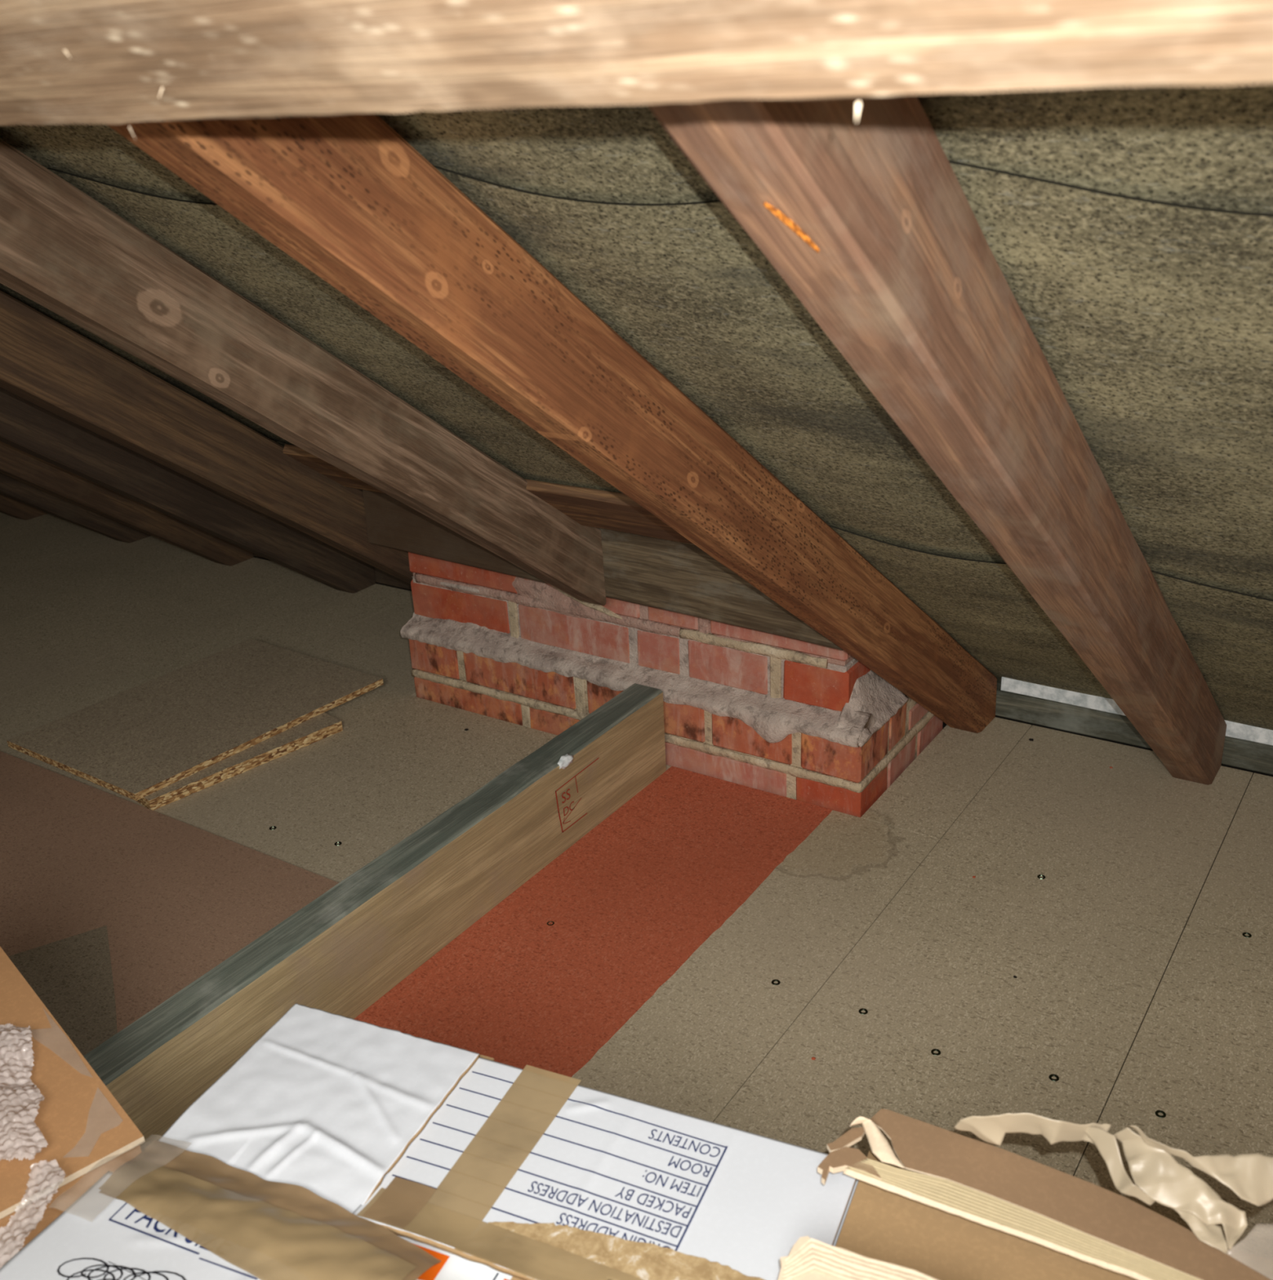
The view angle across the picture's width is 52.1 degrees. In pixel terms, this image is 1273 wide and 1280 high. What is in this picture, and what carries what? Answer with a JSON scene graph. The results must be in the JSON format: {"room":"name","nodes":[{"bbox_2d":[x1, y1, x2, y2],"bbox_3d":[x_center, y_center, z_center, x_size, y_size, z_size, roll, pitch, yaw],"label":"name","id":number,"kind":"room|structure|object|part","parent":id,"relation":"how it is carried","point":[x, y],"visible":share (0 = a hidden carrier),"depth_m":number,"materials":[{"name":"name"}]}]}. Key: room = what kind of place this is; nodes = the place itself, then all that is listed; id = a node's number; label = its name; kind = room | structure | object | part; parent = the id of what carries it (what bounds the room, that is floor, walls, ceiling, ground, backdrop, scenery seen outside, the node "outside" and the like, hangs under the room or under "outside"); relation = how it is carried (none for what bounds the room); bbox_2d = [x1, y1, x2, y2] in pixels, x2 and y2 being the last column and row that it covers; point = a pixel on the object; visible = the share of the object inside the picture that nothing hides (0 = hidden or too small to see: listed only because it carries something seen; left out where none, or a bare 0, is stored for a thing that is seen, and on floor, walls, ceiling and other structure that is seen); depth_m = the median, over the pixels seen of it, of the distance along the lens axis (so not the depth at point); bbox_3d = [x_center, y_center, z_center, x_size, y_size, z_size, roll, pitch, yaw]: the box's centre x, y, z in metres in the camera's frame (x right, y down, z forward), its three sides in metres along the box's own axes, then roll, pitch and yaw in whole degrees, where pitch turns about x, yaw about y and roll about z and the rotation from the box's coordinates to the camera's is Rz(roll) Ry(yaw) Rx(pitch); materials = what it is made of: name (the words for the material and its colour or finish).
{"room":"attic","nodes":[
{"label":"attic","id":0,"kind":"room"},
{"bbox_2d":[0,511,1272,1259],"bbox_3d":[-1.962,0.362,1.861,8.600,0.061,3.700,12,27,31],"label":"floor","id":1,"kind":"structure","parent":0,"point":[693,953],"depth_m":1.61,"materials":[{"name":"beige wood"}]},
{"bbox_3d":[-1.863,-0.214,3.165,0.320,0.020,0.771,12,27,31],"label":"panel","id":2,"kind":"part","parent":1,"relation":"part of","materials":[{"name":"beige wood"}]},
{"bbox_3d":[-1.342,0.362,1.741,0.320,0.020,1.220,12,27,31],"label":"panel","id":3,"kind":"part","parent":1,"relation":"part of","materials":[{"name":"beige wood"}]},
{"bbox_3d":[-1.595,-0.156,2.998,0.320,0.020,0.771,12,27,31],"label":"panel","id":4,"kind":"part","parent":1,"relation":"part of","materials":[{"name":"beige wood"}]},
{"bbox_2d":[0,946,145,1250],"bbox_3d":[-0.599,0.467,1.004,0.333,0.289,0.423,-21,29,-37],"label":"cardboard box","id":5,"kind":"object","parent":1,"relation":"on","point":[89,1135],"visible":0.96,"depth_m":0.92,"materials":[{"name":"brown cardboard"}]},
{"bbox_2d":[0,1022,48,1161],"bbox_3d":[-0.470,0.318,0.947,0.070,0.013,0.205,-13,25,-23],"label":"bubble wrap","id":6,"kind":"object","parent":5,"relation":"on","point":[20,1137],"visible":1,"depth_m":0.92,"materials":[{"name":"plastic"}]},
{"bbox_2d":[0,1159,66,1267],"bbox_3d":[-0.395,0.369,0.817,0.059,0.013,0.100,12,27,31],"label":"bubble wrap","id":7,"kind":"object","parent":5,"relation":"on","point":[45,1179],"visible":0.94,"depth_m":0.83,"materials":[{"name":"white plastic"}]},
{"bbox_3d":[-1.329,-0.099,2.831,0.320,0.020,0.771,12,27,31],"label":"panel","id":8,"kind":"part","parent":1,"relation":"part of","materials":[{"name":"beige wood"}]},
{"bbox_3d":[-1.075,0.419,1.574,0.320,0.020,1.220,12,27,31],"label":"panel","id":9,"kind":"part","parent":1,"relation":"part of","materials":[{"name":"beige wood"}]},
{"bbox_3d":[-1.062,-0.041,2.664,0.320,0.020,0.771,12,27,31],"label":"panel","id":10,"kind":"part","parent":1,"relation":"part of","materials":[{"name":"beige wood"}]},
{"bbox_2d":[0,751,338,1056],"bbox_3d":[-1.329,0.229,2.020,2.242,0.007,0.491,12,27,31],"label":"sheet","id":11,"kind":"object","parent":1,"relation":"on","point":[111,906],"visible":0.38,"depth_m":1.68,"materials":[{"name":"brown wood"}]},
{"bbox_3d":[-0.794,0.017,2.498,0.320,0.020,0.771,12,27,31],"label":"panel","id":12,"kind":"part","parent":1,"relation":"part of","materials":[{"name":"beige wood"}]},
{"bbox_2d":[136,712,342,810],"bbox_3d":[-0.712,0.152,2.118,0.328,0.018,0.335,18,31,40],"label":"chipboard offcut","id":13,"kind":"object","parent":1,"relation":"on","point":[322,726],"visible":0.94,"depth_m":2.02,"materials":[{"name":"beige wood"}]},
{"bbox_2d":[7,638,383,800],"bbox_3d":[-0.719,0.118,2.160,0.352,0.011,0.483,14,28,34],"label":"chipboard offcut","id":14,"kind":"object","parent":13,"relation":"on","point":[139,741],"visible":1,"depth_m":2.13,"materials":[{"name":"beige wood"}]},
{"bbox_3d":[-0.808,0.477,1.407,0.320,0.020,1.220,12,27,31],"label":"panel","id":15,"kind":"part","parent":1,"relation":"part of","materials":[{"name":"beige wood"}]},
{"bbox_3d":[-0.528,0.074,2.331,0.320,0.020,0.771,12,27,31],"label":"panel","id":16,"kind":"part","parent":1,"relation":"part of","materials":[{"name":"beige wood"}]},
{"bbox_3d":[-0.391,0.104,2.245,0.008,0.020,0.771,12,27,31],"label":"panel","id":17,"kind":"part","parent":1,"relation":"part of","materials":[{"name":"beige wood"}]},
{"bbox_2d":[253,552,411,590],"bbox_3d":[-2.316,-0.535,3.901,5.160,0.041,0.071,12,27,31],"label":"wall plate","id":18,"kind":"object","parent":1,"relation":"on","point":[380,576],"visible":0.03,"depth_m":2.75,"materials":[{"name":"brown wood"}]},
{"bbox_3d":[-0.541,0.534,1.240,0.320,0.020,1.220,12,27,31],"label":"panel","id":19,"kind":"part","parent":1,"relation":"part of","materials":[{"name":"beige wood"}]},
{"bbox_2d":[83,683,666,1151],"bbox_3d":[-0.243,0.295,1.570,0.059,0.138,0.962,12,27,31],"label":"joist","id":20,"kind":"object","parent":1,"relation":"on","point":[343,951],"visible":0.94,"depth_m":1.49,"materials":[{"name":"brown wood"}]},
{"bbox_3d":[-0.363,0.199,2.016,0.312,0.020,0.386,12,27,31],"label":"panel","id":21,"kind":"part","parent":1,"relation":"part of","materials":[{"name":"beige wood"}]},
{"bbox_2d":[0,1003,858,1279],"bbox_3d":[-0.138,0.510,0.801,0.450,0.328,0.427,7,25,23],"label":"box","id":22,"kind":"object","parent":1,"relation":"on","point":[333,1137],"visible":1,"depth_m":0.83,"materials":[{"name":"cardboard"}]},
{"bbox_2d":[395,1234,512,1279],"bbox_3d":[-0.075,0.531,0.788,0.230,0.283,0.200,7,25,23],"label":"carton","id":23,"kind":"object","parent":22,"relation":"on","point":[451,1266],"visible":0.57,"depth_m":0.79,"materials":[{"name":"white"}]},
{"bbox_2d":[413,1243,507,1279],"bbox_3d":[-0.094,0.412,0.708,0.248,0.001,0.156,12,27,31],"label":"print","id":24,"kind":"object","parent":23,"relation":"on","point":[432,1273],"depth_m":0.79},
{"bbox_3d":[0.065,0.554,0.720,0.004,0.290,0.420,7,25,23],"label":"panel","id":25,"kind":"part","parent":22,"relation":"part of","materials":[{"name":"white cardboard"}]},
{"bbox_3d":[-0.100,0.256,1.851,0.320,0.020,0.386,12,27,31],"label":"panel","id":26,"kind":"part","parent":1,"relation":"part of","materials":[{"name":"beige wood"}]},
{"bbox_2d":[400,551,942,817],"bbox_3d":[0.041,0.003,2.094,0.845,0.282,0.332,12,27,31],"label":"chimney breast","id":27,"kind":"object","parent":1,"relation":"on","point":[805,722],"visible":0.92,"depth_m":1.93,"materials":[{"name":"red brick"}]},
{"bbox_3d":[-0.274,0.592,1.074,0.319,0.020,1.219,12,27,31],"label":"panel","id":28,"kind":"part","parent":1,"relation":"part of","materials":[{"name":"beige wood"}]},
{"bbox_3d":[0.168,0.314,1.684,0.319,0.020,0.385,12,27,31],"label":"panel","id":29,"kind":"part","parent":1,"relation":"part of","materials":[{"name":"beige wood"}]},
{"bbox_3d":[-0.007,0.650,0.907,0.319,0.020,1.219,12,27,31],"label":"panel","id":30,"kind":"part","parent":1,"relation":"part of","materials":[{"name":"beige wood"}]},
{"bbox_3d":[0.465,0.198,1.924,0.115,0.020,0.384,12,27,31],"label":"panel","id":31,"kind":"part","parent":1,"relation":"part of","materials":[{"name":"beige wood"}]},
{"bbox_2d":[777,1108,1272,1279],"bbox_3d":[0.254,0.542,0.658,0.422,0.344,0.406,7,25,23],"label":"open box","id":32,"kind":"object","parent":1,"relation":"on","point":[949,1206],"visible":1,"depth_m":0.77,"materials":[{"name":"cardboard"}]},
{"bbox_2d":[953,1112,1272,1253],"bbox_3d":[0.293,0.304,0.766,0.208,0.038,0.075,12,27,31],"label":"tape","id":33,"kind":"object","parent":32,"relation":"hanging from","point":[1156,1175],"visible":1,"depth_m":0.75,"materials":[{"name":"beige plastic"}]},
{"bbox_3d":[0.540,0.304,1.664,0.319,0.020,0.770,12,27,31],"label":"panel","id":34,"kind":"part","parent":1,"relation":"part of","materials":[{"name":"beige wood"}]},
{"bbox_2d":[995,680,1151,749],"bbox_3d":[0.656,0.131,1.980,0.267,0.045,0.123,12,27,31],"label":"wall plate","id":35,"kind":"object","parent":1,"relation":"on","point":[1023,708],"depth_m":2.00,"materials":[{"name":"grey wood"}]},
{"bbox_2d":[1000,676,1272,746],"bbox_3d":[1.384,0.240,1.548,1.935,0.026,0.016,12,27,31],"label":"strip","id":36,"kind":"object","parent":35,"relation":"on","point":[1233,730],"visible":0.47,"depth_m":1.98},
{"bbox_3d":[0.260,0.707,0.740,0.319,0.020,1.219,12,27,31],"label":"panel","id":37,"kind":"part","parent":1,"relation":"part of","materials":[{"name":"beige wood"}]},
{"bbox_3d":[0.807,0.362,1.497,0.319,0.020,0.770,12,27,31],"label":"panel","id":38,"kind":"part","parent":1,"relation":"part of","materials":[{"name":"beige wood"}]},
{"bbox_2d":[1221,736,1272,774],"bbox_3d":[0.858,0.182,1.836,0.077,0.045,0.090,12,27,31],"label":"wall plate","id":39,"kind":"object","parent":1,"relation":"on","point":[1247,755],"depth_m":1.87,"materials":[{"name":"grey wood"}]},
{"bbox_2d":[0,83,1272,730],"bbox_3d":[-2.565,-0.365,0.837,8.200,2.066,5.086,12,27,31],"label":"felt","id":40,"kind":"structure","parent":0,"point":[1130,228],"depth_m":0.96,"materials":[{"name":"fabric"}]},
{"bbox_2d":[0,493,47,519],"bbox_3d":[-2.333,-0.785,1.953,0.054,2.012,2.729,12,27,31],"label":"rafter","id":41,"kind":"object","parent":40,"relation":"attached to","point":[9,506],"visible":0.39,"depth_m":3.30,"materials":[{"name":"brown wood"}]},
{"bbox_2d":[0,472,151,542],"bbox_3d":[-1.987,-0.710,1.737,0.054,2.012,2.729,12,27,31],"label":"rafter","id":42,"kind":"object","parent":40,"relation":"attached to","point":[11,487],"visible":0.42,"depth_m":2.95,"materials":[{"name":"brown wood"}]},
{"bbox_2d":[0,440,253,565],"bbox_3d":[-1.687,-0.645,1.549,0.054,2.012,2.729,12,27,31],"label":"rafter","id":43,"kind":"object","parent":40,"relation":"attached to","point":[15,463],"visible":0.53,"depth_m":2.64,"materials":[{"name":"brown wood"}]},
{"bbox_2d":[0,386,375,593],"bbox_3d":[-1.369,-0.577,1.351,0.054,2.012,2.729,12,27,31],"label":"rafter","id":44,"kind":"object","parent":40,"relation":"attached to","point":[26,426],"visible":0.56,"depth_m":2.29,"materials":[{"name":"brown wood"}]},
{"bbox_2d":[0,290,413,584],"bbox_3d":[-1.009,-0.499,1.126,0.058,2.012,2.729,12,27,31],"label":"rafter","id":45,"kind":"object","parent":40,"relation":"attached to","point":[45,362],"visible":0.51,"depth_m":1.76,"materials":[{"name":"brown wood"}]},
{"bbox_2d":[362,489,842,650],"bbox_3d":[-0.073,-0.138,1.889,0.836,0.131,0.049,14,28,31],"label":"wooden board","id":46,"kind":"object","parent":45,"relation":"attached to","point":[677,577],"visible":0.46,"depth_m":1.81,"materials":[{"name":"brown wood"}]},
{"bbox_2d":[0,0,1272,138],"bbox_3d":[-0.301,-0.273,0.462,2.601,0.192,0.205,12,27,32],"label":"purlin","id":47,"kind":"object","parent":45,"relation":"attached to","point":[63,62],"visible":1,"depth_m":0.35,"materials":[{"name":"wood"}]},
{"bbox_2d":[0,138,605,605],"bbox_3d":[-0.773,-0.469,0.693,0.054,1.755,2.312,13,28,33],"label":"rafter","id":48,"kind":"object","parent":40,"relation":"attached to","point":[62,250],"visible":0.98,"depth_m":1.30,"materials":[{"name":"brown wood"}]},
{"bbox_2d":[282,444,693,544],"bbox_3d":[-0.143,-0.190,1.761,0.820,0.092,0.120,12,27,31],"label":"board","id":49,"kind":"object","parent":40,"relation":"on","point":[605,509],"visible":0.3,"depth_m":1.69,"materials":[{"name":"brown wood"}]},
{"bbox_2d":[106,113,996,733],"bbox_3d":[-0.288,-0.344,0.676,0.054,2.013,2.733,13,28,33],"label":"rafter","id":50,"kind":"object","parent":40,"relation":"attached to","point":[346,197],"visible":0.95,"depth_m":0.99,"materials":[{"name":"brown wood"}]},
{"bbox_2d":[646,94,1226,785],"bbox_3d":[0.012,-0.280,0.488,0.057,2.013,2.730,13,27,32],"label":"rafter","id":51,"kind":"object","parent":40,"relation":"attached to","point":[868,220],"visible":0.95,"depth_m":0.75,"materials":[{"name":"brown wood"}]}
]}

